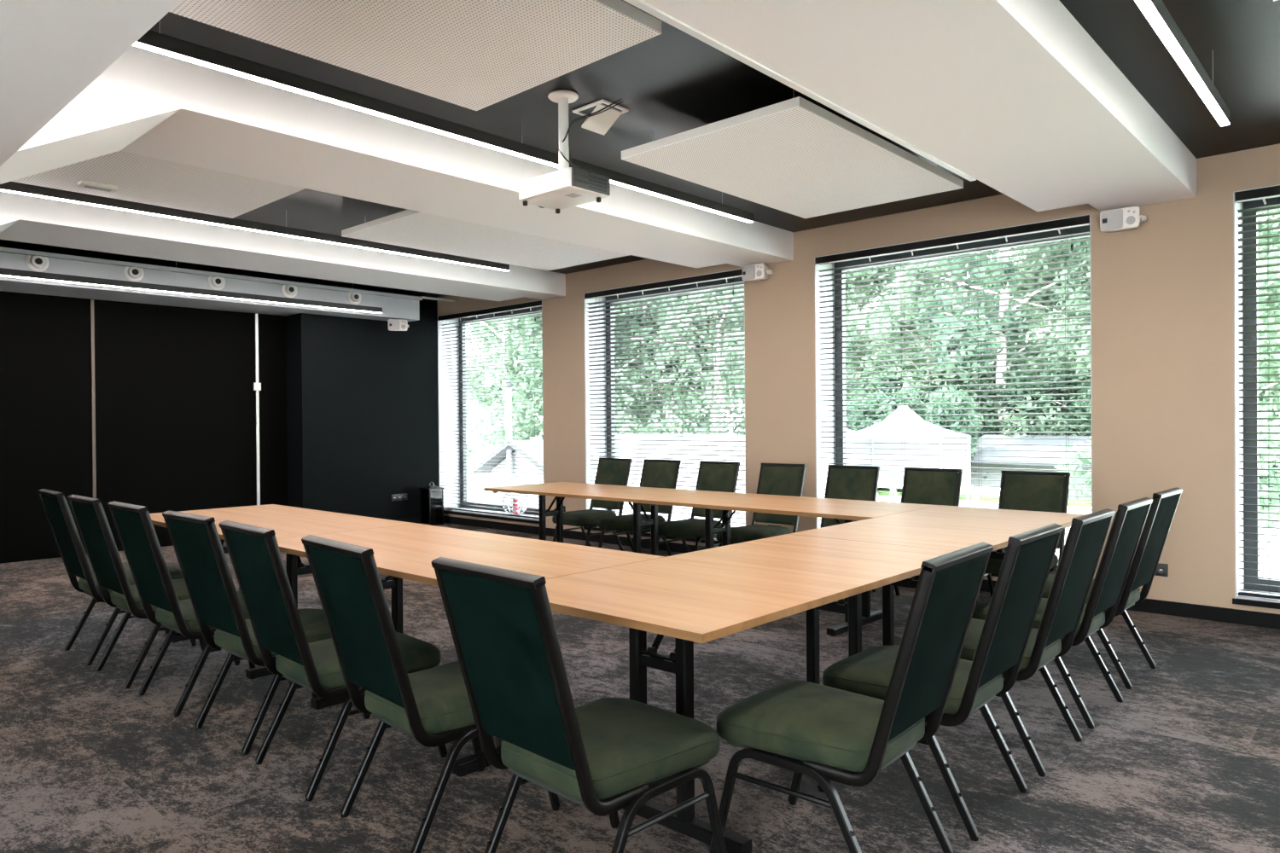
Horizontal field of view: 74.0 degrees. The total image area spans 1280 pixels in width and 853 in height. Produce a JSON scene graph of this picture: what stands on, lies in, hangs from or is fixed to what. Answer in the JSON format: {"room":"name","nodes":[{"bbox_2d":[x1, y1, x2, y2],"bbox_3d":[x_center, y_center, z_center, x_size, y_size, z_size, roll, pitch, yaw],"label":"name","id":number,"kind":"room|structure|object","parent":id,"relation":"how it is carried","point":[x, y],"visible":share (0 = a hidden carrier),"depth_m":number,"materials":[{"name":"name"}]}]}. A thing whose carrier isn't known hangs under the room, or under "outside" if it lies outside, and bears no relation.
{"room":"conference room","nodes":[
{"label":"conference room","id":0,"kind":"room"},
{"bbox_2d":[0,290,287,564],"bbox_3d":[-6.336,-0.178,8.035,0.300,2.970,9.680,0,0,43],"label":"wall","id":1,"kind":"structure","parent":0,"point":[175,396],"depth_m":8.92,"materials":[{"name":"black"}]},
{"bbox_2d":[90,298,96,498],"bbox_3d":[-5.561,-0.032,8.648,0.012,2.660,0.028,0,0,43],"label":"trim","id":2,"kind":"structure","parent":1,"relation":"attached to","point":[92,325],"depth_m":8.64,"materials":[{"name":"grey metal"}]},
{"bbox_2d":[0,246,422,321],"bbox_3d":[-4.747,-1.445,8.943,0.820,0.280,5.150,0,0,43],"label":"bulkhead","id":3,"kind":"object","parent":1,"relation":"attached to","point":[393,305],"visible":0.84,"depth_m":8.71,"materials":[{"name":"grey"}]},
{"bbox_2d":[25,255,49,271],"bbox_3d":[-5.426,-1.488,7.660,0.054,0.176,0.176,0,0,43],"label":"air nozzle","id":4,"kind":"object","parent":3,"relation":"attached to","point":[35,263],"visible":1,"depth_m":7.64,"materials":[{"name":"white plastic"}]},
{"bbox_2d":[123,266,144,281],"bbox_3d":[-4.899,-1.495,8.234,0.054,0.176,0.176,0,0,43],"label":"air nozzle","id":5,"kind":"object","parent":3,"relation":"attached to","point":[134,274],"visible":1,"depth_m":8.22,"materials":[{"name":"white plastic"}]},
{"bbox_2d":[255,313,260,505],"bbox_3d":[-4.441,-0.062,9.868,0.014,2.690,0.030,0,0,43],"label":"trim","id":6,"kind":"structure","parent":1,"relation":"attached to","point":[256,314],"depth_m":9.86,"materials":[{"name":"silver metal"}]},
{"bbox_2d":[285,280,439,519],"bbox_3d":[-3.438,-0.215,10.683,0.390,2.970,1.860,0,0,43],"label":"wall pier","id":7,"kind":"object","parent":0,"point":[363,394],"visible":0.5,"depth_m":10.42,"materials":[{"name":"black paint"}]},
{"bbox_2d":[388,319,408,331],"bbox_3d":[-2.983,-1.247,10.495,0.256,0.140,0.157,-1,0,-19],"label":"wall speaker","id":8,"kind":"object","parent":7,"relation":"attached to","point":[393,324],"visible":1,"depth_m":10.42,"materials":[{"name":"white plastic"}]},
{"bbox_2d":[0,523,1279,852],"bbox_3d":[-0.789,1.366,2.797,15.550,0.150,10.030,0,0,43],"label":"floor","id":9,"kind":"structure","parent":0,"point":[1189,759],"depth_m":3.30,"materials":[{"name":"carpet"}]},
{"bbox_2d":[37,488,197,665],"bbox_3d":[-3.020,0.825,4.932,0.480,0.946,0.702,0,0,44],"label":"banquet chair","id":10,"kind":"object","parent":9,"relation":"on","point":[57,510],"visible":0.48,"depth_m":4.71,"materials":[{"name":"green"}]},
{"bbox_2d":[66,494,240,688],"bbox_3d":[-2.571,0.823,4.520,0.480,0.946,0.702,0,0,42],"label":"banquet chair","id":11,"kind":"object","parent":9,"relation":"on","point":[89,514],"visible":0.62,"depth_m":4.30,"materials":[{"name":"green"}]},
{"bbox_2d":[107,501,290,717],"bbox_3d":[-2.102,0.822,4.107,0.480,0.946,0.702,0,0,42],"label":"banquet chair","id":12,"kind":"object","parent":9,"relation":"on","point":[134,526],"visible":0.59,"depth_m":3.88,"materials":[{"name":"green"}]},
{"bbox_2d":[162,510,370,755],"bbox_3d":[-1.593,0.820,3.661,0.480,0.946,0.702,0,0,41],"label":"banquet chair","id":13,"kind":"object","parent":9,"relation":"on","point":[195,540],"visible":0.66,"depth_m":3.45,"materials":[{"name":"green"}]},
{"bbox_2d":[149,504,416,679],"bbox_3d":[-2.185,0.916,4.960,1.797,0.750,0.897,0,0,43],"label":"folding table","id":14,"kind":"object","parent":9,"relation":"on","point":[287,521],"visible":0.34,"depth_m":4.82,"materials":[{"name":"brown wood"}]},
{"bbox_2d":[218,520,447,802],"bbox_3d":[-1.158,0.819,3.248,0.702,0.946,0.480,-1,0,-45],"label":"banquet chair","id":15,"kind":"object","parent":9,"relation":"on","point":[254,553],"visible":0.74,"depth_m":3.05,"materials":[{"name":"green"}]},
{"bbox_2d":[301,535,560,852],"bbox_3d":[-0.675,0.818,2.797,0.702,0.946,0.480,-1,0,-43],"label":"banquet chair","id":16,"kind":"object","parent":9,"relation":"on","point":[432,706],"visible":0.71,"depth_m":2.61,"materials":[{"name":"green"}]},
{"bbox_2d":[418,482,444,525],"bbox_3d":[-2.675,0.986,10.927,0.226,0.555,0.226,0,0,43],"label":"candle lantern","id":17,"kind":"object","parent":9,"relation":"on","point":[432,497],"visible":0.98,"depth_m":10.86,"materials":[{"name":"black"}]},
{"bbox_2d":[276,523,664,777],"bbox_3d":[-0.858,0.912,3.744,1.797,0.750,0.897,0,0,43],"label":"folding table","id":18,"kind":"object","parent":9,"relation":"on","point":[408,552],"visible":0.36,"depth_m":3.68,"materials":[{"name":"brown wood"}]},
{"bbox_2d":[430,557,727,852],"bbox_3d":[-0.147,0.816,2.341,0.480,0.946,0.702,0,0,45],"label":"banquet chair","id":19,"kind":"object","parent":9,"relation":"on","point":[608,756],"visible":1,"depth_m":2.18,"materials":[{"name":"green fabric"}]},
{"bbox_2d":[552,457,632,551],"bbox_3d":[-0.465,0.787,8.174,0.480,0.946,0.702,0,0,43],"label":"banquet chair","id":20,"kind":"object","parent":9,"relation":"on","point":[610,471],"visible":0.66,"depth_m":8.24,"materials":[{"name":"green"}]},
{"bbox_2d":[483,482,714,555],"bbox_3d":[-0.360,0.891,6.950,1.797,0.750,0.897,0,0,43],"label":"folding table","id":21,"kind":"object","parent":9,"relation":"on","point":[560,491],"visible":0.64,"depth_m":6.78,"materials":[{"name":"brown wood"}]},
{"bbox_2d":[598,459,680,556],"bbox_3d":[-0.009,0.786,7.756,0.480,0.946,0.702,0,0,42],"label":"banquet chair","id":22,"kind":"object","parent":9,"relation":"on","point":[655,473],"visible":0.56,"depth_m":7.84,"materials":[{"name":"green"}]},
{"bbox_2d":[657,460,740,552],"bbox_3d":[0.483,0.784,7.305,0.480,0.946,0.702,0,0,44],"label":"banquet chair","id":23,"kind":"object","parent":9,"relation":"on","point":[712,476],"visible":0.52,"depth_m":7.39,"materials":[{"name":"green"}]},
{"bbox_2d":[545,534,955,852],"bbox_3d":[0.441,0.905,3.163,0.897,0.750,1.797,0,0,43],"label":"folding table","id":24,"kind":"object","parent":9,"relation":"on","point":[705,596],"visible":0.65,"depth_m":2.81,"materials":[{"name":"brown wood"}]},
{"bbox_2d":[715,462,807,546],"bbox_3d":[0.976,0.783,6.853,0.480,0.946,0.702,0,0,43],"label":"banquet chair","id":25,"kind":"object","parent":9,"relation":"on","point":[774,479],"visible":0.51,"depth_m":6.95,"materials":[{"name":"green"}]},
{"bbox_2d":[640,491,940,636],"bbox_3d":[0.967,0.887,5.733,1.797,0.750,0.897,0,0,43],"label":"folding table","id":26,"kind":"object","parent":9,"relation":"on","point":[848,511],"visible":0.5,"depth_m":5.58,"materials":[{"name":"brown wood"}]},
{"bbox_2d":[820,465,880,601],"bbox_3d":[1.456,0.781,6.412,0.480,0.946,0.702,0,0,42],"label":"banquet chair","id":27,"kind":"object","parent":9,"relation":"on","point":[860,483],"visible":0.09,"depth_m":6.60,"materials":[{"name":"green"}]},
{"bbox_2d":[709,541,993,852],"bbox_3d":[0.610,0.809,2.501,0.702,0.946,0.480,0,0,41],"label":"banquet chair","id":28,"kind":"object","parent":9,"relation":"on","point":[823,734],"visible":0.99,"depth_m":2.37,"materials":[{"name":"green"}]},
{"bbox_2d":[893,467,963,595],"bbox_3d":[1.925,0.780,5.982,0.480,0.946,0.702,0,0,43],"label":"banquet chair","id":29,"kind":"object","parent":9,"relation":"on","point":[921,485],"visible":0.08,"depth_m":6.17,"materials":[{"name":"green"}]},
{"bbox_2d":[790,505,1084,645],"bbox_3d":[1.657,0.888,4.489,0.897,0.750,1.797,0,0,43],"label":"folding table","id":30,"kind":"object","parent":9,"relation":"on","point":[941,527],"visible":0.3,"depth_m":4.28,"materials":[{"name":"brown wood"}]},
{"bbox_2d":[817,523,1064,841],"bbox_3d":[1.025,0.803,2.935,0.702,0.946,0.480,0,0,42],"label":"banquet chair","id":31,"kind":"object","parent":9,"relation":"on","point":[1029,555],"visible":0.78,"depth_m":2.76,"materials":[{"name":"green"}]},
{"bbox_2d":[983,470,1070,597],"bbox_3d":[2.451,0.778,5.500,0.480,0.946,0.702,0,0,42],"label":"banquet chair","id":32,"kind":"object","parent":9,"relation":"on","point":[1026,491],"visible":0.26,"depth_m":5.67,"materials":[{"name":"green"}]},
{"bbox_2d":[960,508,1115,777],"bbox_3d":[1.457,0.797,3.402,0.702,0.946,0.480,0,0,43],"label":"banquet chair","id":33,"kind":"object","parent":9,"relation":"on","point":[1087,534],"visible":0.56,"depth_m":3.18,"materials":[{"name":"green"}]},
{"bbox_2d":[971,497,1152,729],"bbox_3d":[1.888,0.792,3.872,0.702,0.946,0.480,0,0,43],"label":"banquet chair","id":34,"kind":"object","parent":9,"relation":"on","point":[1129,520],"visible":0.59,"depth_m":3.65,"materials":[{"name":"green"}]},
{"bbox_2d":[1041,487,1183,689],"bbox_3d":[2.351,0.785,4.391,0.702,0.946,0.480,0,0,44],"label":"banquet chair","id":35,"kind":"object","parent":9,"relation":"on","point":[1163,508],"visible":0.48,"depth_m":4.17,"materials":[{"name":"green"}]},
{"bbox_2d":[0,0,1279,296],"bbox_3d":[-0.689,-1.780,2.916,15.550,0.200,10.400,0,0,43],"label":"ceiling","id":36,"kind":"structure","parent":0,"point":[672,82],"depth_m":4.37,"materials":[{"name":"black paint"}]},
{"bbox_2d":[11,151,304,218],"bbox_3d":[-3.053,-1.588,5.098,1.285,0.170,1.695,0,0,43],"label":"acoustic panel","id":37,"kind":"object","parent":36,"relation":"hanging from","point":[139,178],"visible":0.41,"depth_m":5.27,"materials":[{"name":"white"}]},
{"bbox_2d":[76,179,118,192],"bbox_3d":[-3.353,-1.486,5.255,0.100,0.030,0.200,0,0,43],"label":"ceiling detector","id":38,"kind":"object","parent":37,"relation":"attached to","point":[84,183],"visible":1,"depth_m":5.23,"materials":[{"name":"white plastic"}]},
{"bbox_2d":[0,261,382,313],"bbox_3d":[-4.532,-1.492,8.305,0.042,0.373,4.446,0,0,43],"label":"linear light","id":39,"kind":"object","parent":36,"relation":"hanging from","point":[3,272],"visible":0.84,"depth_m":8.30,"materials":[{"name":"black metal"}]},
{"bbox_2d":[0,181,509,271],"bbox_3d":[-2.754,-1.585,6.618,0.042,0.197,4.366,0,0,43],"label":"linear light","id":40,"kind":"object","parent":36,"relation":"hanging from","point":[11,187],"visible":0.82,"depth_m":6.28,"materials":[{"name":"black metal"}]},
{"bbox_2d":[168,0,661,110],"bbox_3d":[-0.903,-1.594,3.082,1.180,0.170,1.630,0,0,43],"label":"acoustic panel","id":41,"kind":"object","parent":36,"relation":"hanging from","point":[474,55],"visible":1,"depth_m":3.27,"materials":[{"name":"white"}]},
{"bbox_2d":[133,19,753,222],"bbox_3d":[-0.650,-1.590,4.681,0.042,0.200,4.356,0,0,43],"label":"linear light","id":42,"kind":"object","parent":36,"relation":"hanging from","point":[151,40],"visible":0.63,"depth_m":4.06,"materials":[{"name":"black metal"}]},
{"bbox_2d":[341,209,628,270],"bbox_3d":[-1.172,-1.614,7.148,1.285,0.170,2.180,0,0,43],"label":"acoustic panel","id":43,"kind":"object","parent":36,"relation":"hanging from","point":[410,229],"visible":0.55,"depth_m":7.01,"materials":[{"name":"white"}]},
{"bbox_2d":[518,89,624,213],"bbox_3d":[-0.359,-1.415,4.382,0.437,0.552,0.394,0,0,43],"label":"projector","id":44,"kind":"object","parent":36,"relation":"hanging from","point":[567,187],"visible":1,"depth_m":4.29,"materials":[{"name":"white plastic"}]},
{"bbox_2d":[0,0,1196,301],"bbox_3d":[-0.726,-1.390,2.874,14.950,0.580,9.680,0,0,43],"label":"ceiling beam","id":45,"kind":"structure","parent":36,"relation":"attached to","point":[1016,96],"depth_m":4.19,"materials":[{"name":"white paint"}]},
{"bbox_2d":[623,0,976,181],"bbox_3d":[0.545,-1.456,3.478,0.032,0.038,4.230,0,0,43],"label":"linear light","id":46,"kind":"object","parent":45,"relation":"attached to","point":[640,4],"depth_m":3.50,"materials":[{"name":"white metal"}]},
{"bbox_2d":[572,98,628,135],"bbox_3d":[-0.209,-1.641,4.541,0.230,0.101,0.200,0,0,43],"label":"ceiling hatch","id":47,"kind":"object","parent":36,"relation":"attached to","point":[601,123],"visible":0.94,"depth_m":4.52,"materials":[{"name":"white plastic"}]},
{"bbox_2d":[621,88,963,218],"bbox_3d":[0.993,-1.621,5.178,1.180,0.170,1.975,0,0,43],"label":"acoustic panel","id":48,"kind":"object","parent":36,"relation":"hanging from","point":[795,156],"visible":0.94,"depth_m":4.93,"materials":[{"name":"white"}]},
{"bbox_2d":[1134,0,1230,126],"bbox_3d":[1.430,-1.566,2.604,0.073,0.258,4.106,0,0,43],"label":"linear light","id":49,"kind":"object","parent":36,"relation":"hanging from","point":[1154,11],"visible":1,"depth_m":3.36,"materials":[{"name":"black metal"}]},
{"bbox_2d":[437,143,1279,614],"bbox_3d":[2.697,-0.166,6.602,15.550,3.120,0.420,0,0,43],"label":"wall","id":50,"kind":"structure","parent":0,"point":[1162,288],"depth_m":5.79,"materials":[{"name":"beige paint"}]},
{"bbox_2d":[437,299,543,523],"bbox_3d":[-1.751,-0.166,10.681,2.124,2.598,0.462,0,0,43],"label":"window","id":51,"kind":"structure","parent":50,"relation":"in","point":[456,417],"depth_m":11.35,"materials":[{"name":"grey"}]},
{"bbox_2d":[438,300,543,518],"bbox_3d":[-1.874,-0.187,10.547,2.076,2.540,0.085,0,0,43],"label":"blind","id":52,"kind":"object","parent":51,"relation":"attached to","point":[535,304],"visible":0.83,"depth_m":10.48,"materials":[{"name":"black"}]},
{"bbox_2d":[501,492,529,515],"bbox_3d":[-1.533,0.932,10.456,0.327,0.327,0.327,0,0,43],"label":"ornament","id":53,"kind":"object","parent":51,"relation":"on","point":[514,500],"visible":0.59,"depth_m":10.43,"materials":[{"name":"silver metal"}]},
{"bbox_2d":[583,268,745,544],"bbox_3d":[0.327,-0.172,8.775,2.174,2.598,0.462,0,0,43],"label":"window","id":54,"kind":"structure","parent":50,"relation":"in","point":[587,368],"depth_m":9.43,"materials":[{"name":"grey"}]},
{"bbox_2d":[584,268,745,538],"bbox_3d":[0.204,-0.194,8.641,2.126,2.540,0.085,0,0,43],"label":"blind","id":55,"kind":"object","parent":54,"relation":"attached to","point":[738,273],"visible":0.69,"depth_m":8.56,"materials":[{"name":"black"}]},
{"bbox_2d":[742,262,773,280],"bbox_3d":[1.066,-1.389,7.678,0.256,0.140,0.157,0,0,39],"label":"wall speaker","id":56,"kind":"object","parent":50,"relation":"attached to","point":[757,271],"visible":1,"depth_m":7.62,"materials":[{"name":"white plastic"}]},
{"bbox_2d":[742,264,755,280],"bbox_3d":[0.978,-1.389,7.658,0.131,0.128,0.011,0,0,39],"label":"grille","id":57,"kind":"object","parent":56,"relation":"attached to","point":[748,271],"depth_m":7.65,"materials":[{"name":"grey"}]},
{"bbox_2d":[443,515,1279,629],"bbox_3d":[2.705,1.200,6.317,14.560,0.090,0.015,0,0,43],"label":"baseboard","id":58,"kind":"structure","parent":50,"relation":"attached to","point":[1172,608],"depth_m":5.67,"materials":[{"name":"black"}]},
{"bbox_2d":[814,214,1092,576],"bbox_3d":[2.475,-0.179,6.804,2.218,2.598,0.462,0,0,43],"label":"window","id":59,"kind":"structure","parent":50,"relation":"in","point":[1087,228],"depth_m":7.45,"materials":[{"name":"grey"}]},
{"bbox_2d":[815,215,1091,558],"bbox_3d":[2.353,-0.200,6.670,2.170,2.540,0.085,0,0,43],"label":"blind","id":60,"kind":"object","parent":59,"relation":"attached to","point":[1059,224],"visible":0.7,"depth_m":6.55,"materials":[{"name":"black"}]},
{"bbox_2d":[1099,206,1146,232],"bbox_3d":[3.236,-1.381,5.688,0.256,0.140,0.157,0,0,39],"label":"wall speaker","id":61,"kind":"object","parent":50,"relation":"attached to","point":[1126,218],"visible":1,"depth_m":5.64,"materials":[{"name":"white plastic"}]},
{"bbox_2d":[1100,209,1122,230],"bbox_3d":[3.148,-1.380,5.667,0.131,0.128,0.011,0,0,39],"label":"grille","id":62,"kind":"object","parent":61,"relation":"attached to","point":[1110,219],"depth_m":5.66,"materials":[{"name":"grey"}]},
{"bbox_2d":[1232,184,1279,609],"bbox_3d":[4.697,-0.185,4.766,2.224,2.598,0.462,0,0,43],"label":"window","id":63,"kind":"structure","parent":50,"relation":"in","point":[1239,600],"depth_m":5.55,"materials":[{"name":"grey"}]},
{"bbox_2d":[1235,185,1279,313],"bbox_3d":[3.849,-1.092,5.286,0.219,0.757,0.085,0,0,43],"label":"blind","id":64,"kind":"object","parent":63,"relation":"attached to","point":[1267,193],"depth_m":5.29,"materials":[{"name":"black"}]},
{"bbox_2d":[1237,351,1279,529],"bbox_3d":[3.859,0.084,5.292,0.212,1.085,0.085,0,0,43],"label":"blind","id":65,"kind":"object","parent":63,"relation":"attached to","point":[1269,360],"depth_m":5.30,"materials":[{"name":"black"}]},
{"bbox_2d":[1237,560,1279,599],"bbox_3d":[3.863,0.951,5.299,0.212,0.218,0.085,0,0,43],"label":"blind","id":66,"kind":"object","parent":63,"relation":"attached to","point":[1245,594],"depth_m":5.29,"materials":[{"name":"black"}]},
{"bbox_2d":[466,442,1279,578],"bbox_3d":[21.719,1.635,45.861,110.000,0.300,83.080,0,0,43],"label":"ground","id":67,"kind":"structure","parent":0,"point":[1267,531],"depth_m":17.21,"materials":[{"name":"white concrete"}]},
{"bbox_2d":[465,314,542,462],"bbox_3d":[-3.404,-2.914,24.590,4.428,9.448,5.949,0,0,-8],"label":"broadleaf tree","id":68,"kind":"object","parent":67,"relation":"on","point":[537,420],"visible":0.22,"depth_m":23.44,"materials":[{"name":"green plant"}]},
{"bbox_2d":[465,317,542,465],"bbox_3d":[-4.352,-2.629,27.613,4.162,8.860,5.591,0,0,2],"label":"broadleaf tree","id":69,"kind":"object","parent":67,"relation":"on","point":[484,408],"visible":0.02,"depth_m":26.73,"materials":[{"name":"green plant"}]},
{"bbox_2d":[469,379,543,507],"bbox_3d":[-1.426,0.471,16.492,2.400,2.705,2.830,0,0,43],"label":"hut","id":70,"kind":"object","parent":67,"relation":"on","point":[512,445],"visible":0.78,"depth_m":15.76,"materials":[{"name":"grey fabric"}]},
{"bbox_2d":[483,312,669,451],"bbox_3d":[-1.984,-1.858,23.814,5.045,7.907,4.338,0,0,38],"label":"young tree","id":71,"kind":"object","parent":67,"relation":"on","point":[525,435],"visible":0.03,"depth_m":23.52,"materials":[{"name":"green plant"}]},
{"bbox_2d":[614,298,667,435],"bbox_3d":[-0.739,-1.491,22.255,3.781,7.107,4.396,0,0,19],"label":"young tree","id":72,"kind":"object","parent":67,"relation":"on","point":[634,304],"visible":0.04,"depth_m":22.40,"materials":[{"name":"green plant"}]},
{"bbox_2d":[614,292,744,435],"bbox_3d":[0.315,-4.479,24.774,5.358,12.517,4.146,0,0,42],"label":"slender tree","id":73,"kind":"object","parent":67,"relation":"on","point":[679,298],"visible":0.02,"depth_m":23.51,"materials":[{"name":"green plant"}]},
{"bbox_2d":[614,285,744,435],"bbox_3d":[2.104,-4.498,23.408,4.263,12.543,4.620,-1,0,-40],"label":"slender tree","id":74,"kind":"object","parent":67,"relation":"on","point":[738,314],"visible":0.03,"depth_m":23.40,"materials":[{"name":"green plant"}]},
{"bbox_2d":[615,435,745,527],"bbox_3d":[0.665,0.983,14.479,2.940,1.670,0.280,0,0,43],"label":"wall","id":75,"kind":"structure","parent":67,"relation":"on","point":[738,515],"depth_m":14.23,"materials":[{"name":"grey"}]},
{"bbox_2d":[635,285,744,435],"bbox_3d":[1.955,-1.364,21.074,4.340,6.800,3.733,0,0,-8],"label":"young tree","id":76,"kind":"object","parent":67,"relation":"on","point":[741,289],"visible":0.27,"depth_m":21.06,"materials":[{"name":"green plant"}]},
{"bbox_2d":[845,391,863,430],"bbox_3d":[5.541,0.425,23.540,2.597,3.176,2.549,0,0,24],"label":"shrub","id":77,"kind":"object","parent":67,"relation":"on","point":[847,403],"visible":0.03,"depth_m":23.36,"materials":[{"name":"green plant"}]},
{"bbox_2d":[466,451,1279,517],"bbox_3d":[24.567,1.436,45.268,65.000,0.060,60.100,0,0,43],"label":"grass verge","id":78,"kind":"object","parent":67,"relation":"on","point":[476,462],"visible":0.02,"depth_m":20.39,"materials":[{"name":"green plant"}]},
{"bbox_2d":[633,285,744,435],"bbox_3d":[1.813,-3.134,26.766,5.520,9.784,4.109,0,0,30],"label":"broadleaf tree","id":79,"kind":"object","parent":78,"relation":"on","point":[701,369],"visible":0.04,"depth_m":25.93,"materials":[{"name":"green plant"}]},
{"bbox_2d":[844,260,930,387],"bbox_3d":[6.984,-3.734,29.451,6.105,10.877,4.950,0,0,29],"label":"broadleaf tree","id":80,"kind":"object","parent":78,"relation":"on","point":[862,327],"visible":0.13,"depth_m":28.88,"materials":[{"name":"green plant"}]},
{"bbox_2d":[862,256,964,386],"bbox_3d":[12.299,-3.886,39.285,6.160,10.993,4.586,0,0,-5],"label":"broadleaf tree","id":81,"kind":"object","parent":78,"relation":"on","point":[895,286],"visible":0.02,"depth_m":39.60,"materials":[{"name":"green plant"}]},
{"bbox_2d":[877,252,1026,381],"bbox_3d":[11.190,-4.807,30.369,3.981,12.945,4.786,-1,0,-28],"label":"slender tree","id":82,"kind":"object","parent":78,"relation":"on","point":[967,276],"visible":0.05,"depth_m":29.91,"materials":[{"name":"green plant"}]},
{"bbox_2d":[913,236,1090,435],"bbox_3d":[10.168,-4.380,23.902,5.126,12.174,3.967,0,0,-5],"label":"slender tree","id":83,"kind":"object","parent":78,"relation":"on","point":[1065,252],"visible":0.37,"depth_m":23.45,"materials":[{"name":"green plant"}]},
{"bbox_2d":[965,243,1087,413],"bbox_3d":[13.363,-3.316,29.572,4.263,9.936,5.727,-1,0,-17],"label":"broadleaf tree","id":84,"kind":"object","parent":78,"relation":"on","point":[1042,317],"visible":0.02,"depth_m":29.17,"materials":[{"name":"green plant"}]},
{"bbox_2d":[970,434,1091,500],"bbox_3d":[10.305,0.970,20.550,5.000,1.480,3.000,0,0,43],"label":"garden shed","id":85,"kind":"object","parent":78,"relation":"on","point":[980,441],"visible":0.18,"depth_m":20.76,"materials":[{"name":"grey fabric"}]},
{"bbox_2d":[991,239,1088,400],"bbox_3d":[12.718,-2.818,25.059,5.182,8.995,3.857,0,0,0],"label":"broadleaf tree","id":86,"kind":"object","parent":78,"relation":"on","point":[1024,251],"visible":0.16,"depth_m":24.51,"materials":[{"name":"green plant"}]},
{"bbox_2d":[1062,216,1279,380],"bbox_3d":[13.438,-3.457,20.513,4.470,10.314,6.005,-1,0,-24],"label":"broadleaf tree","id":87,"kind":"object","parent":78,"relation":"on","point":[1084,339],"visible":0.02,"depth_m":21.44,"materials":[{"name":"green plant"}]},
{"bbox_2d":[1257,209,1279,460],"bbox_3d":[13.391,-3.416,17.362,4.397,10.266,5.907,-1,0,-14],"label":"broadleaf tree","id":88,"kind":"object","parent":78,"relation":"on","point":[1273,224],"visible":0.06,"depth_m":17.34,"materials":[{"name":"green plant"}]},
{"bbox_2d":[846,383,923,490],"bbox_3d":[6.495,0.424,22.325,2.549,3.176,2.598,0,0,5],"label":"shrub","id":89,"kind":"object","parent":67,"relation":"on","point":[911,395],"visible":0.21,"depth_m":21.97,"materials":[{"name":"green plant"}]},
{"bbox_2d":[848,369,922,418],"bbox_3d":[7.805,0.064,26.685,3.507,3.970,3.491,-1,0,-18],"label":"shrub","id":90,"kind":"object","parent":67,"relation":"on","point":[879,380],"visible":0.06,"depth_m":26.03,"materials":[{"name":"green plant"}]},
{"bbox_2d":[846,405,970,502],"bbox_3d":[5.910,0.642,19.014,2.300,2.220,2.300,0,0,35],"label":"tent","id":91,"kind":"object","parent":67,"relation":"on","point":[903,407],"visible":0.47,"depth_m":19.57,"materials":[{"name":"grey fabric"}]},
{"bbox_2d":[876,480,971,502],"bbox_3d":[4.340,1.361,13.677,0.800,0.876,1.700,-1,0,-45],"label":"trestle table","id":92,"kind":"object","parent":67,"relation":"on","point":[880,484],"visible":0.11,"depth_m":13.75,"materials":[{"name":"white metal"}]},
{"bbox_2d":[857,257,1000,435],"bbox_3d":[8.659,-1.731,25.597,5.077,7.429,4.366,0,0,30],"label":"young tree","id":93,"kind":"object","parent":67,"relation":"on","point":[923,282],"visible":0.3,"depth_m":25.51,"materials":[{"name":"green plant"}]},
{"bbox_2d":[901,381,991,492],"bbox_3d":[7.699,0.418,21.560,2.598,3.176,2.549,-1,0,-14],"label":"shrub","id":94,"kind":"object","parent":67,"relation":"on","point":[939,394],"visible":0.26,"depth_m":21.08,"materials":[{"name":"green plant"}]},
{"bbox_2d":[907,369,995,437],"bbox_3d":[9.237,0.056,25.952,3.491,3.970,3.507,-1,0,-37],"label":"shrub","id":95,"kind":"object","parent":67,"relation":"on","point":[931,389],"visible":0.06,"depth_m":25.40,"materials":[{"name":"green plant"}]},
{"bbox_2d":[959,486,1000,507],"bbox_3d":[5.176,1.361,12.368,0.800,0.876,1.700,-1,0,-42],"label":"trestle table","id":96,"kind":"object","parent":67,"relation":"on","point":[962,488],"visible":0.04,"depth_m":12.45,"materials":[{"name":"white metal"}]},
{"bbox_2d":[947,363,1058,437],"bbox_3d":[10.318,0.057,24.302,3.491,3.970,3.507,0,0,34],"label":"shrub","id":97,"kind":"object","parent":67,"relation":"on","point":[1023,374],"visible":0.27,"depth_m":23.78,"materials":[{"name":"green plant"}]},
{"bbox_2d":[1001,236,1090,437],"bbox_3d":[12.173,-1.734,22.909,4.553,7.407,3.915,0,0,21],"label":"young tree","id":98,"kind":"object","parent":67,"relation":"on","point":[1086,255],"visible":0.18,"depth_m":22.70,"materials":[{"name":"green plant"}]},
{"bbox_2d":[1017,359,1091,436],"bbox_3d":[11.936,0.048,23.533,3.507,3.970,3.491,0,0,15],"label":"shrub","id":99,"kind":"object","parent":67,"relation":"on","point":[1044,373],"visible":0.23,"depth_m":23.07,"materials":[{"name":"green plant"}]},
{"bbox_2d":[1057,376,1091,436],"bbox_3d":[12.709,0.048,22.333,3.491,3.970,3.506,0,0,-4],"label":"shrub","id":100,"kind":"object","parent":67,"relation":"on","point":[1086,384],"visible":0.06,"depth_m":22.24,"materials":[{"name":"green plant"}]},
{"bbox_2d":[1054,211,1279,529],"bbox_3d":[10.810,-1.979,15.608,5.050,8.045,4.343,0,0,-5],"label":"young tree","id":101,"kind":"object","parent":67,"relation":"on","point":[1262,415],"visible":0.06,"depth_m":15.00,"materials":[{"name":"green plant"}]},
{"bbox_2d":[1258,376,1279,506],"bbox_3d":[12.940,0.401,17.163,2.549,3.176,2.598,0,0,38],"label":"shrub","id":102,"kind":"object","parent":67,"relation":"on","point":[1262,399],"visible":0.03,"depth_m":16.91,"materials":[{"name":"green plant"}]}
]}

